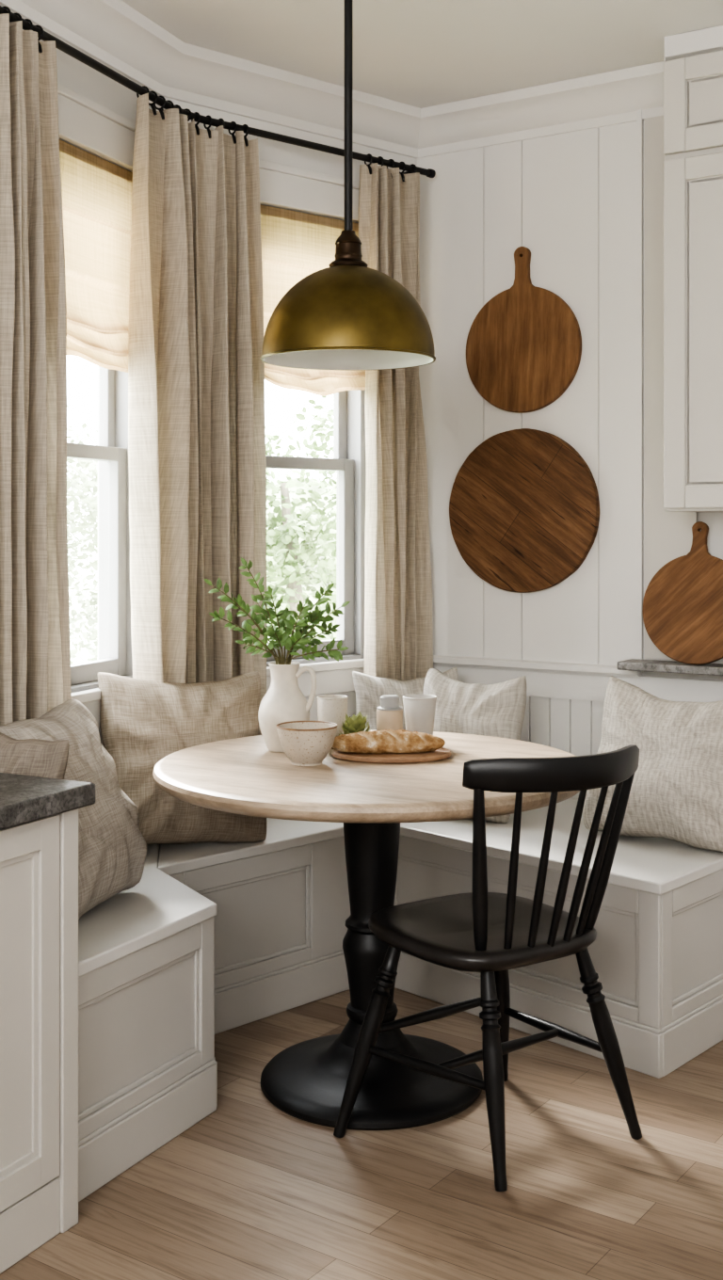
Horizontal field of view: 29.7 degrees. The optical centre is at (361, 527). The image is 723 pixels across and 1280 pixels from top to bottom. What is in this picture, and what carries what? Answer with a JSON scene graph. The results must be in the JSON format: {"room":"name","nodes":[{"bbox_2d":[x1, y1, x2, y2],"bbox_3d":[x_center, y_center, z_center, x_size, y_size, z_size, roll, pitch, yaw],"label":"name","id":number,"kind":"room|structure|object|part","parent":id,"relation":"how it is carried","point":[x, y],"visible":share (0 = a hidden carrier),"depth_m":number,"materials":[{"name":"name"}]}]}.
{"room":"kitchen breakfast nook","nodes":[
{"label":"kitchen breakfast nook","id":0,"kind":"room"},
{"bbox_2d":[0,4,159,746],"bbox_3d":[-1.242,-0.028,2.446,0.150,2.675,3.310,0,0,22],"label":"wall","id":1,"kind":"structure","parent":0,"point":[72,73],"depth_m":3.61,"materials":[{"name":"paint"}]},
{"bbox_2d":[57,82,135,727],"bbox_3d":[-0.751,-0.288,3.596,0.160,1.627,0.686,0,0,22],"label":"window","id":2,"kind":"structure","parent":1,"relation":"in","point":[83,122],"depth_m":3.77,"materials":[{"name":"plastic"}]},
{"bbox_3d":[-0.705,0.438,3.578,0.058,0.026,0.660,0,0,22],"label":"sill","id":3,"kind":"part","parent":2,"relation":"part of","materials":[{"name":"paint"}]},
{"bbox_2d":[59,139,132,372],"bbox_3d":[-0.696,-0.696,3.574,0.058,0.560,0.494,0,0,22],"label":"roman shade","id":4,"kind":"object","parent":2,"relation":"attached to","point":[96,192],"visible":0.56,"depth_m":3.58,"materials":[{"name":"fabric"}]},
{"bbox_2d":[0,0,663,158],"bbox_3d":[-0.766,-1.297,2.814,1.140,0.134,4.163,0,0,41],"label":"trim","id":5,"kind":"structure","parent":1,"relation":"attached to","point":[113,33],"depth_m":4.12,"materials":[{"name":"paint"}]},
{"bbox_2d":[160,96,415,720],"bbox_3d":[-0.240,-0.028,4.287,1.118,2.675,0.150,0,0,-41],"label":"wall","id":6,"kind":"structure","parent":0,"point":[271,151],"depth_m":4.25,"materials":[{"name":"paint"}]},
{"bbox_2d":[0,5,435,177],"bbox_3d":[-0.577,-1.159,3.524,0.377,0.028,2.487,0,0,32],"label":"curtain rod","id":7,"kind":"object","parent":6,"relation":"attached to","point":[60,45],"visible":0.89,"depth_m":3.87,"materials":[{"name":"black metal"}]},
{"bbox_2d":[0,6,71,725],"bbox_3d":[-0.801,-0.350,3.060,0.098,1.649,0.392,0,0,23],"label":"curtain","id":8,"kind":"object","parent":7,"relation":"hanging from","point":[35,645],"visible":0.98,"depth_m":3.13,"materials":[{"name":"fabric"}]},
{"bbox_2d":[128,85,267,735],"bbox_3d":[-0.461,-0.232,3.813,0.144,1.884,0.492,0,0,33],"label":"curtain","id":9,"kind":"object","parent":7,"relation":"hanging from","point":[197,460],"visible":0.81,"depth_m":3.78,"materials":[{"name":"fabric"}]},
{"bbox_2d":[358,153,432,680],"bbox_3d":[0.114,-0.212,4.368,0.096,1.924,0.306,0,0,41],"label":"curtain","id":10,"kind":"object","parent":7,"relation":"hanging from","point":[398,646],"visible":0.73,"depth_m":4.34,"materials":[{"name":"fabric"}]},
{"bbox_2d":[258,160,366,696],"bbox_3d":[-0.191,-0.288,4.297,0.656,1.627,0.160,0,0,-41],"label":"window","id":11,"kind":"structure","parent":6,"relation":"in","point":[280,185],"depth_m":4.40,"materials":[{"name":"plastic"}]},
{"bbox_2d":[260,204,365,396],"bbox_3d":[-0.152,-0.692,4.252,0.464,0.567,0.058,0,0,-41],"label":"roman shade","id":12,"kind":"object","parent":11,"relation":"attached to","point":[296,246],"visible":0.44,"depth_m":4.21,"materials":[{"name":"fabric"}]},
{"bbox_3d":[-0.159,0.438,4.260,0.630,0.026,0.058,0,0,-41],"label":"sill","id":13,"kind":"part","parent":11,"relation":"part of","materials":[{"name":"paint"}]},
{"bbox_2d":[0,987,722,1279],"bbox_3d":[0.196,1.360,1.397,5.120,0.100,6.673,0,0,0],"label":"floor","id":14,"kind":"structure","parent":0,"point":[253,1190],"depth_m":2.72,"materials":[{"name":"brown wood"}]},
{"bbox_2d":[0,808,78,1273],"bbox_3d":[-1.000,0.918,2.251,0.529,0.784,1.000,0,0,28],"label":"base cabinet","id":15,"kind":"object","parent":14,"relation":"on","point":[39,858],"visible":0.88,"depth_m":2.48,"materials":[{"name":"paint"}]},
{"bbox_3d":[-0.675,0.866,2.322,0.014,0.668,0.470,0,0,28],"label":"door","id":16,"kind":"part","parent":15,"relation":"part of","materials":[{"name":"paint"}]},
{"bbox_3d":[-0.788,1.258,2.112,0.012,0.105,0.954,0,0,28],"label":"trim","id":17,"kind":"part","parent":15,"relation":"part of","materials":[{"name":"paint"}]},
{"bbox_2d":[0,772,95,830],"bbox_3d":[-0.986,0.505,2.260,0.550,0.042,1.030,0,0,28],"label":"countertop","id":18,"kind":"structure","parent":15,"relation":"on","point":[24,799],"depth_m":2.50,"materials":[{"name":"stone"}]},
{"bbox_2d":[78,843,217,1201],"bbox_3d":[-0.547,1.077,3.234,0.541,0.465,1.207,0,0,22],"label":"bench","id":19,"kind":"object","parent":14,"relation":"on","point":[148,1064],"visible":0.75,"depth_m":2.87,"materials":[{"name":"paint"}]},
{"bbox_2d":[0,732,69,779],"bbox_3d":[-0.768,0.599,2.804,0.428,0.489,0.119,0,0,26],"label":"cushion","id":20,"kind":"object","parent":19,"relation":"on","point":[29,757],"visible":0.29,"depth_m":2.71,"materials":[{"name":"beige fabric"}]},
{"bbox_2d":[0,699,147,919],"bbox_3d":[-0.656,0.622,3.011,0.276,0.443,0.385,0,0,18],"label":"cushion","id":21,"kind":"object","parent":19,"relation":"on","point":[112,848],"visible":0.52,"depth_m":2.98,"materials":[{"name":"beige fabric"}]},
{"bbox_3d":[-0.460,1.034,2.836,0.013,0.322,0.527,0,0,28],"label":"panel frame","id":22,"kind":"part","parent":19,"relation":"part of","materials":[{"name":"paint"}]},
{"bbox_3d":[-0.547,0.859,3.234,0.541,0.028,1.201,0,0,22],"label":"seat","id":23,"kind":"part","parent":19,"relation":"part of","materials":[{"name":"paint"}]},
{"bbox_3d":[-0.458,1.252,2.834,0.018,0.115,0.535,0,0,28],"label":"trim","id":24,"kind":"part","parent":19,"relation":"part of","materials":[{"name":"paint"}]},
{"bbox_3d":[-0.412,1.034,3.208,0.013,0.322,0.307,0,0,-29],"label":"panel frame","id":25,"kind":"part","parent":19,"relation":"part of","materials":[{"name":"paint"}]},
{"bbox_3d":[-0.409,1.252,3.208,0.018,0.115,0.311,0,0,-29],"label":"trim","id":26,"kind":"part","parent":19,"relation":"part of","materials":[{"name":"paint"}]},
{"bbox_2d":[158,817,350,1034],"bbox_3d":[-0.184,1.077,3.997,0.404,0.465,1.311,0,0,45],"label":"bench","id":27,"kind":"object","parent":14,"relation":"on","point":[281,900],"visible":0.42,"depth_m":3.67,"materials":[{"name":"paint"}]},
{"bbox_2d":[96,671,266,845],"bbox_3d":[-0.471,0.612,3.624,0.458,0.463,0.292,0,0,-18],"label":"cushion","id":28,"kind":"object","parent":27,"relation":"on","point":[143,722],"visible":0.66,"depth_m":3.54,"materials":[{"name":"brown fabric"}]},
{"bbox_3d":[-0.185,0.859,3.996,0.404,0.028,1.309,0,0,45],"label":"seat","id":29,"kind":"part","parent":27,"relation":"part of","materials":[{"name":"paint"}]},
{"bbox_3d":[-0.231,1.034,3.683,0.013,0.322,0.751,0,0,45],"label":"panel frame","id":30,"kind":"part","parent":27,"relation":"part of","materials":[{"name":"paint"}]},
{"bbox_3d":[-0.229,1.252,3.682,0.018,0.115,0.751,0,0,45],"label":"trim","id":31,"kind":"part","parent":27,"relation":"part of","materials":[{"name":"paint"}]},
{"bbox_2d":[152,730,579,1130],"bbox_3d":[0.024,0.931,3.220,1.022,0.758,1.022,0,0,0],"label":"pedestal table","id":32,"kind":"object","parent":14,"relation":"on","point":[307,1080],"visible":0.74,"depth_m":3.10,"materials":[{"name":"brown wood"}]},
{"bbox_2d":[258,661,316,752],"bbox_3d":[-0.191,0.444,3.377,0.128,0.216,0.128,0,0,-22],"label":"pitcher","id":33,"kind":"object","parent":32,"relation":"on","point":[283,701],"visible":0.84,"depth_m":3.34,"materials":[{"name":"beige ceramic"}]},
{"bbox_2d":[203,557,350,664],"bbox_3d":[-0.206,0.264,3.358,0.357,0.377,0.188,0,0,0],"label":"greenery","id":34,"kind":"object","parent":33,"relation":"in","point":[298,638],"visible":0.96,"depth_m":3.35,"materials":[{"name":"green plant"}]},
{"bbox_3d":[-0.137,0.399,3.356,0.056,0.114,0.012,0,0,21],"label":"handle","id":35,"kind":"part","parent":33,"relation":"part of","materials":[{"name":"beige ceramic"}]},
{"bbox_2d":[275,720,337,766],"bbox_3d":[-0.128,0.507,3.189,0.144,0.090,0.144,0,0,0],"label":"bowl","id":36,"kind":"object","parent":32,"relation":"on","point":[305,743],"visible":1,"depth_m":3.14,"materials":[{"name":"ceramic"}]},
{"bbox_2d":[317,694,347,736],"bbox_3d":[-0.074,0.491,3.470,0.079,0.121,0.079,0,0,0],"label":"cup","id":37,"kind":"object","parent":32,"relation":"on","point":[330,708],"visible":0.7,"depth_m":3.44,"materials":[{"name":"white ceramic"}]},
{"bbox_2d":[338,711,371,735],"bbox_3d":[-0.015,0.506,3.401,0.093,0.089,0.096,0,0,-31],"label":"succulent","id":38,"kind":"object","parent":32,"relation":"on","point":[354,724],"visible":0.44,"depth_m":3.38,"materials":[{"name":"green plant"}]},
{"bbox_2d":[376,694,402,730],"bbox_3d":[0.070,0.486,3.400,0.066,0.132,0.066,0,0,0],"label":"canister","id":39,"kind":"object","parent":32,"relation":"on","point":[389,715],"visible":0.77,"depth_m":3.38,"materials":[{"name":"beige ceramic"}]},
{"bbox_3d":[0.070,0.437,3.400,0.063,0.034,0.063,0,0,0],"label":"lid","id":40,"kind":"part","parent":39,"relation":"part of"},
{"bbox_2d":[331,747,451,763],"bbox_3d":[0.072,0.544,3.280,0.288,0.014,0.207,0,0,0],"label":"board","id":41,"kind":"object","parent":32,"relation":"on","point":[440,754],"visible":0.66,"depth_m":3.20,"materials":[{"name":"brown wood"}]},
{"bbox_2d":[331,729,445,753],"bbox_3d":[0.060,0.510,3.260,0.280,0.053,0.087,0,0,0],"label":"bread loaf","id":42,"kind":"object","parent":41,"relation":"on","point":[384,741],"visible":0.97,"depth_m":3.23,"materials":[{"name":"brown food"}]},
{"bbox_2d":[402,694,436,735],"bbox_3d":[0.148,0.490,3.460,0.087,0.123,0.087,0,0,0],"label":"cup","id":43,"kind":"object","parent":32,"relation":"on","point":[419,710],"visible":0.77,"depth_m":3.43,"materials":[{"name":"white ceramic"}]},
{"bbox_2d":[333,744,641,1191],"bbox_3d":[0.275,0.887,2.928,0.511,0.853,0.538,0,0,-40],"label":"spindle chair","id":44,"kind":"object","parent":14,"relation":"on","point":[490,935],"visible":1,"depth_m":2.84,"materials":[{"name":"black paint"}]},
{"bbox_3d":[0.016,1.102,2.960,0.161,0.423,0.044,0,0,-16],"label":"leg","id":45,"kind":"part","parent":44,"relation":"part of","materials":[{"name":"black paint"}]},
{"bbox_3d":[0.240,0.692,2.760,0.033,0.352,0.078,0,0,0],"label":"post","id":46,"kind":"part","parent":44,"relation":"part of","materials":[{"name":"black paint"}]},
{"bbox_3d":[0.261,0.878,2.979,0.428,0.040,0.433,0,0,-34],"label":"seat","id":47,"kind":"part","parent":44,"relation":"part of","materials":[{"name":"black paint"}]},
{"bbox_3d":[0.266,1.102,2.744,0.043,0.420,0.121,0,0,-12],"label":"leg","id":48,"kind":"part","parent":44,"relation":"part of","materials":[{"name":"black paint"}]},
{"bbox_3d":[0.326,1.102,3.188,0.043,0.421,0.122,0,0,12],"label":"leg","id":49,"kind":"part","parent":44,"relation":"part of","materials":[{"name":"black paint"}]},
{"bbox_3d":[0.419,0.495,2.789,0.446,0.068,0.128,0,0,-28],"label":"crest rail","id":50,"kind":"part","parent":44,"relation":"part of","materials":[{"name":"black paint"}]},
{"bbox_3d":[0.529,1.102,2.933,0.147,0.422,0.044,0,0,0],"label":"leg","id":51,"kind":"part","parent":44,"relation":"part of","materials":[{"name":"black paint"}]},
{"bbox_3d":[0.527,0.692,2.917,0.113,0.354,0.032,0,0,13],"label":"post","id":52,"kind":"part","parent":44,"relation":"part of","materials":[{"name":"black paint"}]},
{"bbox_2d":[393,798,722,1078],"bbox_3d":[0.507,1.077,3.959,1.258,0.465,0.833,0,0,41],"label":"bench","id":53,"kind":"object","parent":14,"relation":"on","point":[656,952],"visible":0.7,"depth_m":3.44,"materials":[{"name":"paint"}]},
{"bbox_2d":[352,666,458,730],"bbox_3d":[0.154,0.642,4.219,0.355,0.403,0.171,0,0,-16],"label":"cushion","id":54,"kind":"object","parent":53,"relation":"on","point":[369,690],"visible":0.22,"depth_m":4.19,"materials":[{"name":"beige fabric"}]},
{"bbox_2d":[422,668,526,823],"bbox_3d":[0.306,0.637,4.021,0.329,0.414,0.244,0,0,33],"label":"cushion","id":55,"kind":"object","parent":53,"relation":"on","point":[496,710],"visible":0.45,"depth_m":3.97,"materials":[{"name":"beige fabric"}]},
{"bbox_3d":[0.383,1.034,3.592,0.013,0.322,0.952,0,0,-44],"label":"panel frame","id":56,"kind":"part","parent":53,"relation":"part of","materials":[{"name":"paint"}]},
{"bbox_3d":[0.383,1.252,3.589,0.018,0.115,0.956,0,0,-44],"label":"trim","id":57,"kind":"part","parent":53,"relation":"part of","materials":[{"name":"paint"}]},
{"bbox_3d":[0.497,0.859,3.861,1.268,0.028,0.823,0,0,33],"label":"seat","id":58,"kind":"part","parent":53,"relation":"part of","materials":[{"name":"paint"}]},
{"bbox_2d":[582,675,722,852],"bbox_3d":[0.828,0.632,3.669,0.467,0.425,0.296,0,0,34],"label":"cushion","id":59,"kind":"object","parent":53,"relation":"on","point":[676,793],"visible":0.86,"depth_m":3.56,"materials":[{"name":"beige fabric"}]},
{"bbox_3d":[0.979,1.252,3.560,0.018,0.115,0.815,0,0,41],"label":"trim","id":60,"kind":"part","parent":53,"relation":"part of","materials":[{"name":"paint"}]},
{"bbox_3d":[0.977,1.034,3.562,0.013,0.322,0.807,0,0,41],"label":"panel frame","id":61,"kind":"part","parent":53,"relation":"part of","materials":[{"name":"paint"}]},
{"bbox_2d":[121,0,722,108],"bbox_3d":[0.196,-1.415,1.397,5.120,0.100,6.673,0,0,0],"label":"ceiling","id":62,"kind":"structure","parent":0,"point":[421,54],"depth_m":3.78,"materials":[{"name":"paint"}]},
{"bbox_2d":[260,0,435,370],"bbox_3d":[-0.031,-0.879,3.220,0.413,0.972,0.413,0,0,0],"label":"pendant lamp","id":63,"kind":"object","parent":62,"relation":"hanging from","point":[347,314],"visible":1,"depth_m":3.10,"materials":[{"name":"gold metal"}]},
{"bbox_3d":[-0.031,-1.018,3.220,0.020,0.655,0.020,0,0,0],"label":"rod","id":64,"kind":"part","parent":63,"relation":"part of","materials":[{"name":"black metal"}]},
{"bbox_3d":[-0.031,-0.503,3.220,0.413,0.221,0.413,0,0,0],"label":"lamp shade","id":65,"kind":"part","parent":63,"relation":"part of","materials":[{"name":"gold metal"}]},
{"bbox_2d":[416,109,722,799],"bbox_3d":[1.144,-0.028,4.015,2.300,2.675,0.168,0,0,33],"label":"wall","id":66,"kind":"structure","parent":0,"point":[574,200],"depth_m":4.26,"materials":[{"name":"paint"}]},
{"bbox_2d":[465,246,581,413],"bbox_3d":[0.510,-0.625,4.325,0.400,0.525,0.022,0,0,33],"label":"cutting board","id":67,"kind":"object","parent":66,"relation":"attached to","point":[523,346],"visible":1,"depth_m":4.31,"materials":[{"name":"brown wood"}]},
{"bbox_2d":[448,428,599,592],"bbox_3d":[0.509,-0.052,4.324,0.519,0.519,0.026,0,0,33],"label":"cutting board","id":68,"kind":"object","parent":66,"relation":"attached to","point":[524,504],"visible":1,"depth_m":4.30,"materials":[{"name":"brown wood"}]},
{"bbox_2d":[432,655,641,678],"bbox_3d":[0.507,0.440,4.327,0.790,0.034,0.038,0,0,33],"label":"trim","id":69,"kind":"structure","parent":66,"relation":"attached to","point":[569,668],"depth_m":4.29,"materials":[{"name":"paint"}]},
{"bbox_2d":[617,658,722,675],"bbox_3d":[1.073,0.410,3.893,0.688,0.024,0.111,0,0,33],"label":"stone ledge","id":70,"kind":"object","parent":66,"relation":"attached to","point":[633,664],"visible":1,"depth_m":3.96,"materials":[{"name":"grey stone"}]},
{"bbox_2d":[641,521,722,664],"bbox_3d":[0.975,0.191,3.965,0.322,0.414,0.084,0,0,34],"label":"cutting board","id":71,"kind":"object","parent":70,"relation":"on","point":[682,607],"visible":1,"depth_m":3.97,"materials":[{"name":"brown wood"}]},
{"bbox_2d":[643,25,722,659],"bbox_3d":[1.049,-0.484,3.819,0.647,1.759,0.298,0,0,33],"label":"upper cabinet","id":72,"kind":"object","parent":66,"relation":"attached to","point":[683,146],"visible":1,"depth_m":3.76,"materials":[{"name":"paint"}]},
{"bbox_3d":[0.922,-0.417,4.071,0.160,1.625,0.013,0,0,33],"label":"panel","id":73,"kind":"part","parent":72,"relation":"part of","materials":[{"name":"paint"}]},
{"bbox_3d":[1.036,-1.161,3.660,0.466,0.257,0.018,0,0,33],"label":"door","id":74,"kind":"part","parent":72,"relation":"part of","materials":[{"name":"paint"}]},
{"bbox_3d":[1.036,-0.533,3.660,0.466,0.963,0.018,0,0,33],"label":"door","id":75,"kind":"part","parent":72,"relation":"part of","materials":[{"name":"paint"}]},
{"bbox_3d":[1.095,-1.327,3.741,0.485,0.074,0.180,0,0,33],"label":"crown","id":76,"kind":"part","parent":72,"relation":"part of","materials":[{"name":"paint"}]},
{"label":"outside","id":77,"kind":"structure","parent":0,"visible":0},
{"bbox_2d":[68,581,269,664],"bbox_3d":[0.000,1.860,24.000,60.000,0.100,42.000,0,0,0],"label":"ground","id":78,"kind":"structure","parent":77,"point":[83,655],"depth_m":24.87,"materials":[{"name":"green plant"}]},
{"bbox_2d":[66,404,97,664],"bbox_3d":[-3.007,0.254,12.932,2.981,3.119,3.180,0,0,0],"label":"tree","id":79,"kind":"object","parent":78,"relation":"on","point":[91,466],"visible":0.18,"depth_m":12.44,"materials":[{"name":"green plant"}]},
{"bbox_2d":[265,396,335,640],"bbox_3d":[-0.522,0.373,10.364,2.407,2.880,2.136,0,0,0],"label":"tree","id":80,"kind":"object","parent":78,"relation":"on","point":[290,555],"visible":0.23,"depth_m":10.33,"materials":[{"name":"green plant"}]},
{"bbox_2d":[266,477,335,639],"bbox_3d":[1.302,0.120,16.992,7.377,3.211,2.529,0,0,0],"label":"hedge","id":81,"kind":"object","parent":78,"relation":"on","point":[320,491],"visible":0.02,"depth_m":16.42,"materials":[{"name":"green plant"}]}
]}

